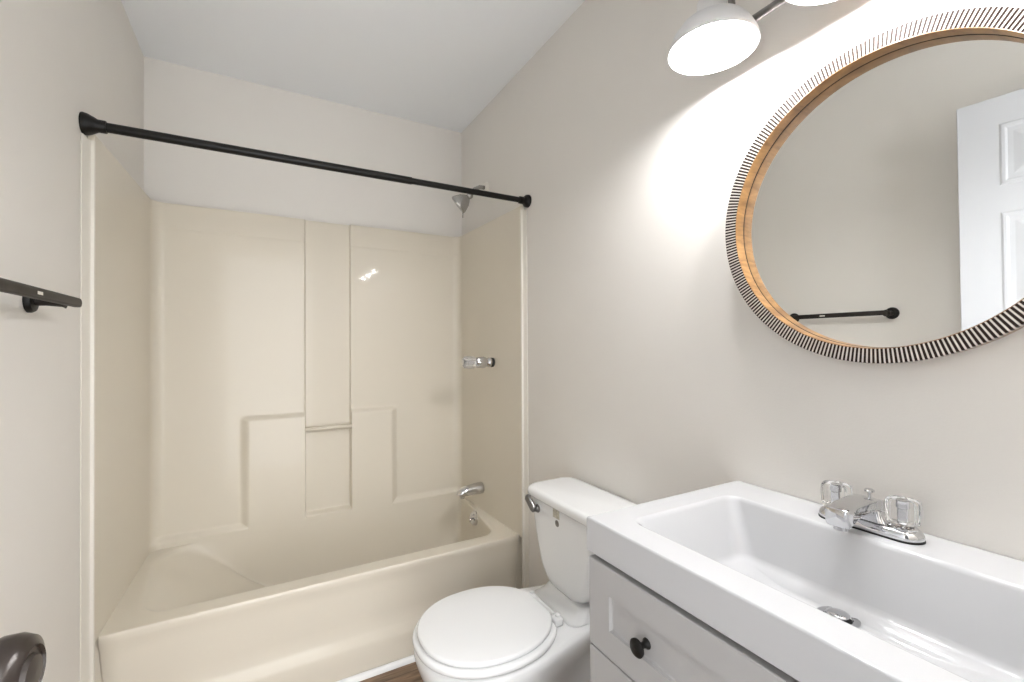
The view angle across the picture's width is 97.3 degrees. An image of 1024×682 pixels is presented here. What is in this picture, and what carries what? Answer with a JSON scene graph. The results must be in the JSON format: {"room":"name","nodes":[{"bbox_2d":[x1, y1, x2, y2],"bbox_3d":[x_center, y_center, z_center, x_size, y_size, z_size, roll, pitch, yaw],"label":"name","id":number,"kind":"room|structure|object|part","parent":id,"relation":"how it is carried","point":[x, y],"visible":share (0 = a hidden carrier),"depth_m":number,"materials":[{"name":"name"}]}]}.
{"room":"bathroom","nodes":[
{"label":"bathroom","id":0,"kind":"room"},
{"bbox_2d":[0,0,143,681],"bbox_3d":[-0.975,0.002,0.755,0.100,2.435,2.748,0,-1,-29],"label":"wall","id":1,"kind":"structure","parent":0,"point":[60,60],"depth_m":1.05,"materials":[{"name":"paint"}]},
{"bbox_2d":[0,278,81,312],"bbox_3d":[-0.904,-0.088,0.806,0.072,0.052,0.502,0,-1,-29],"label":"towel bar","id":2,"kind":"object","parent":1,"relation":"attached to","point":[33,297],"visible":1,"depth_m":0.89,"materials":[{"name":"brown metal"}]},
{"bbox_3d":[-1.000,-0.086,0.973,0.052,0.030,0.030,0,-1,-29],"label":"post","id":3,"kind":"part","parent":2,"relation":"part of","materials":[{"name":"brown metal"}]},
{"bbox_2d":[79,112,531,207],"bbox_3d":[-0.561,-0.604,1.600,1.444,0.061,0.061,0,-1,-29],"label":"shower rod","id":4,"kind":"object","parent":1,"relation":"attached to","point":[89,125],"visible":1,"depth_m":1.46,"materials":[{"name":"black metal"}]},
{"bbox_2d":[144,57,461,236],"bbox_3d":[-0.943,0.014,2.288,1.445,2.435,0.100,0,-1,-29],"label":"wall","id":5,"kind":"structure","parent":0,"point":[180,100],"depth_m":2.17,"materials":[{"name":"paint"}]},
{"bbox_2d":[121,0,584,132],"bbox_3d":[-0.306,-1.256,1.141,1.645,0.080,2.748,0,-1,-29],"label":"ceiling","id":6,"kind":"structure","parent":0,"point":[437,63],"depth_m":1.83,"materials":[{"name":"white paint"}]},
{"bbox_2d":[360,662,422,681],"bbox_3d":[-0.283,1.258,1.057,3.800,0.080,2.868,0,-1,-29],"label":"floor","id":7,"kind":"structure","parent":0,"point":[409,672],"depth_m":1.64,"materials":[{"name":"brown wood"}]},
{"bbox_2d":[79,133,528,681],"bbox_3d":[-0.733,0.319,1.911,1.444,1.818,0.754,0,-1,-29],"label":"bathtub","id":8,"kind":"object","parent":7,"relation":"on","point":[283,422],"visible":0.97,"depth_m":1.99,"materials":[{"name":"beige plastic"}]},
{"bbox_2d":[95,496,521,681],"bbox_3d":[-0.729,1.043,1.905,1.444,0.369,0.632,0,-1,-29],"label":"tub","id":9,"kind":"object","parent":8,"relation":"in","point":[339,596],"depth_m":1.69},
{"bbox_2d":[336,655,415,681],"bbox_3d":[-0.573,1.215,1.614,1.429,0.018,0.016,0,-1,-29],"label":"trim","id":10,"kind":"structure","parent":8,"relation":"attached to","point":[373,672],"depth_m":1.66,"materials":[{"name":"white paint"}]},
{"bbox_2d":[456,482,483,498],"bbox_3d":[-0.214,0.750,2.264,0.138,0.066,0.060,0,-1,-29],"label":"tub spout","id":11,"kind":"object","parent":8,"relation":"attached to","point":[478,487],"visible":1,"depth_m":2.25,"materials":[{"name":"silver metal"}]},
{"bbox_2d":[469,511,477,524],"bbox_3d":[-0.195,0.892,2.262,0.052,0.069,0.069,0,-1,-29],"label":"overflow plate","id":12,"kind":"object","parent":8,"relation":"attached to","point":[473,516],"visible":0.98,"depth_m":2.25,"materials":[{"name":"silver metal"}]},
{"bbox_2d":[462,356,494,368],"bbox_3d":[-0.163,0.102,2.157,0.159,0.061,0.061,0,-1,-29],"label":"shower valve","id":13,"kind":"object","parent":8,"relation":"attached to","point":[468,362],"visible":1,"depth_m":2.14,"materials":[{"name":"silver metal"}]},
{"bbox_3d":[-0.202,0.102,2.135,0.065,0.061,0.061,0,-1,-29],"label":"acrylic knob","id":14,"kind":"part","parent":13,"relation":"part of","materials":[{"name":"white"}]},
{"bbox_2d":[412,477,636,681],"bbox_3d":[0.030,0.858,1.340,0.646,0.722,0.406,0,-1,-29],"label":"toilet","id":15,"kind":"object","parent":7,"relation":"on","point":[541,633],"visible":0.87,"depth_m":1.29,"materials":[{"name":"white ceramic"}]},
{"bbox_3d":[-0.087,0.814,1.275,0.378,0.022,0.366,0,-1,-29],"label":"seat","id":16,"kind":"part","parent":15,"relation":"part of","materials":[{"name":"white plastic"}]},
{"bbox_3d":[-0.081,0.797,1.279,0.370,0.018,0.342,0,-1,-29],"label":"lid","id":17,"kind":"part","parent":15,"relation":"part of","materials":[{"name":"white plastic"}]},
{"bbox_3d":[0.025,1.023,1.336,0.626,0.391,0.364,0,-1,-29],"label":"bowl","id":18,"kind":"part","parent":15,"relation":"part of","materials":[{"name":"white ceramic"}]},
{"bbox_3d":[0.063,0.546,1.518,0.022,0.053,0.055,0,-1,-35],"label":"flush lever","id":19,"kind":"part","parent":15,"relation":"part of","materials":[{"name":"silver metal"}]},
{"bbox_2d":[534,580,589,627],"bbox_3d":[0.203,0.811,1.437,0.210,0.034,0.236,0,-1,-29],"label":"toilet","id":20,"kind":"object","parent":15,"relation":"attached to","point":[572,613],"depth_m":1.37,"materials":[{"name":"white ceramic"}]},
{"bbox_3d":[0.227,0.661,1.452,0.185,0.266,0.368,0,-1,-29],"label":"tank","id":21,"kind":"part","parent":15,"relation":"part of","materials":[{"name":"white ceramic"}]},
{"bbox_3d":[0.222,0.512,1.451,0.201,0.031,0.406,0,-1,-29],"label":"tank lid","id":22,"kind":"part","parent":15,"relation":"part of","materials":[{"name":"white ceramic"}]},
{"bbox_2d":[589,554,798,681],"bbox_3d":[0.486,0.806,0.697,0.480,0.810,0.618,0,-1,-29],"label":"bathroom vanity","id":23,"kind":"object","parent":7,"relation":"on","point":[637,634],"visible":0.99,"depth_m":0.73,"materials":[{"name":"grey paint"}]},
{"bbox_3d":[0.233,0.848,0.732,0.018,0.539,0.306,0,-1,-29],"label":"cabinet door","id":24,"kind":"part","parent":23,"relation":"part of","materials":[{"name":"grey paint"}]},
{"bbox_3d":[0.211,0.501,0.739,0.027,0.030,0.030,0,-1,-29],"label":"knob","id":25,"kind":"part","parent":23,"relation":"part of","materials":[{"name":"black metal"}]},
{"bbox_2d":[587,481,1023,681],"bbox_3d":[0.498,0.396,0.708,0.460,0.122,0.631,0,-1,-29],"label":"sink","id":26,"kind":"object","parent":23,"relation":"in","point":[815,601],"visible":0.99,"depth_m":0.69,"materials":[{"name":"white ceramic"}]},
{"bbox_2d":[818,480,925,544],"bbox_3d":[0.604,0.301,0.790,0.138,0.069,0.159,0,-1,-29],"label":"faucet","id":27,"kind":"object","parent":26,"relation":"on","point":[895,518],"visible":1,"depth_m":0.77,"materials":[{"name":"silver metal"}]},
{"bbox_3d":[0.604,0.296,0.790,0.138,0.036,0.050,0,-1,-29],"label":"spout","id":28,"kind":"part","parent":27,"relation":"part of","materials":[{"name":"silver metal"}]},
{"bbox_3d":[0.646,0.281,0.814,0.016,0.030,0.016,0,-1,-29],"label":"lift rod","id":29,"kind":"part","parent":27,"relation":"part of","materials":[{"name":"silver metal"}]},
{"bbox_3d":[0.641,0.325,0.810,0.054,0.015,0.158,0,-1,-29],"label":"plate","id":30,"kind":"part","parent":27,"relation":"part of","materials":[{"name":"silver metal"}]},
{"bbox_3d":[0.642,0.309,0.811,0.040,0.020,0.072,0,-1,-29],"label":"spout","id":31,"kind":"part","parent":27,"relation":"part of","materials":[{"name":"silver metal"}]},
{"bbox_3d":[0.665,0.314,0.766,0.040,0.010,0.040,0,-1,-29],"label":"handle","id":32,"kind":"part","parent":27,"relation":"part of","materials":[{"name":"silver metal"}]},
{"bbox_2d":[461,0,1023,586],"bbox_3d":[0.376,0.000,1.506,0.100,2.435,2.748,0,-1,-29],"label":"wall","id":33,"kind":"structure","parent":0,"point":[651,375],"depth_m":1.23,"materials":[{"name":"paint"}]},
{"bbox_2d":[452,182,488,217],"bbox_3d":[-0.219,-0.719,2.290,0.185,0.192,0.094,0,-1,-24],"label":"showerhead","id":34,"kind":"object","parent":33,"relation":"attached to","point":[461,200],"visible":0.88,"depth_m":2.25,"materials":[{"name":"silver metal"}]},
{"bbox_3d":[-0.176,-0.763,2.283,0.086,0.064,0.023,0,-1,-29],"label":"shower arm","id":35,"kind":"part","parent":34,"relation":"part of","materials":[{"name":"grey metal"}]},
{"bbox_2d":[667,0,836,75],"bbox_3d":[0.586,-0.745,0.786,0.230,0.198,0.698,0,-1,-29],"label":"vanity light","id":36,"kind":"object","parent":33,"relation":"attached to","point":[720,35],"visible":1,"depth_m":0.99,"materials":[{"name":"white glass"}]},
{"bbox_3d":[0.444,-0.678,0.998,0.060,0.068,0.060,0,-1,-29],"label":"bulb","id":37,"kind":"part","parent":36,"relation":"part of","materials":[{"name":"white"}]},
{"bbox_3d":[0.444,-0.701,0.998,0.188,0.114,0.188,0,-1,-29],"label":"lamp shade","id":38,"kind":"part","parent":36,"relation":"part of","materials":[{"name":"white glass"}]},
{"bbox_2d":[725,6,1023,363],"bbox_3d":[0.669,-0.254,0.826,0.047,0.591,0.591,0,-1,-29],"label":"round mirror","id":39,"kind":"object","parent":33,"relation":"attached to","point":[876,216],"visible":1,"depth_m":0.81,"materials":[{"name":"black wood"}]},
{"bbox_3d":[0.344,-0.012,-0.026,1.445,2.435,0.100,0,-1,-29],"label":"wall","id":40,"kind":"structure","parent":0,"visible":0},
{"bbox_2d":[0,632,45,681],"bbox_3d":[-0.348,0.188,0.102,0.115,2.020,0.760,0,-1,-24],"label":"door knob","id":41,"kind":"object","parent":40,"relation":"in","point":[23,654],"depth_m":0.38,"materials":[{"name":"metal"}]}
]}

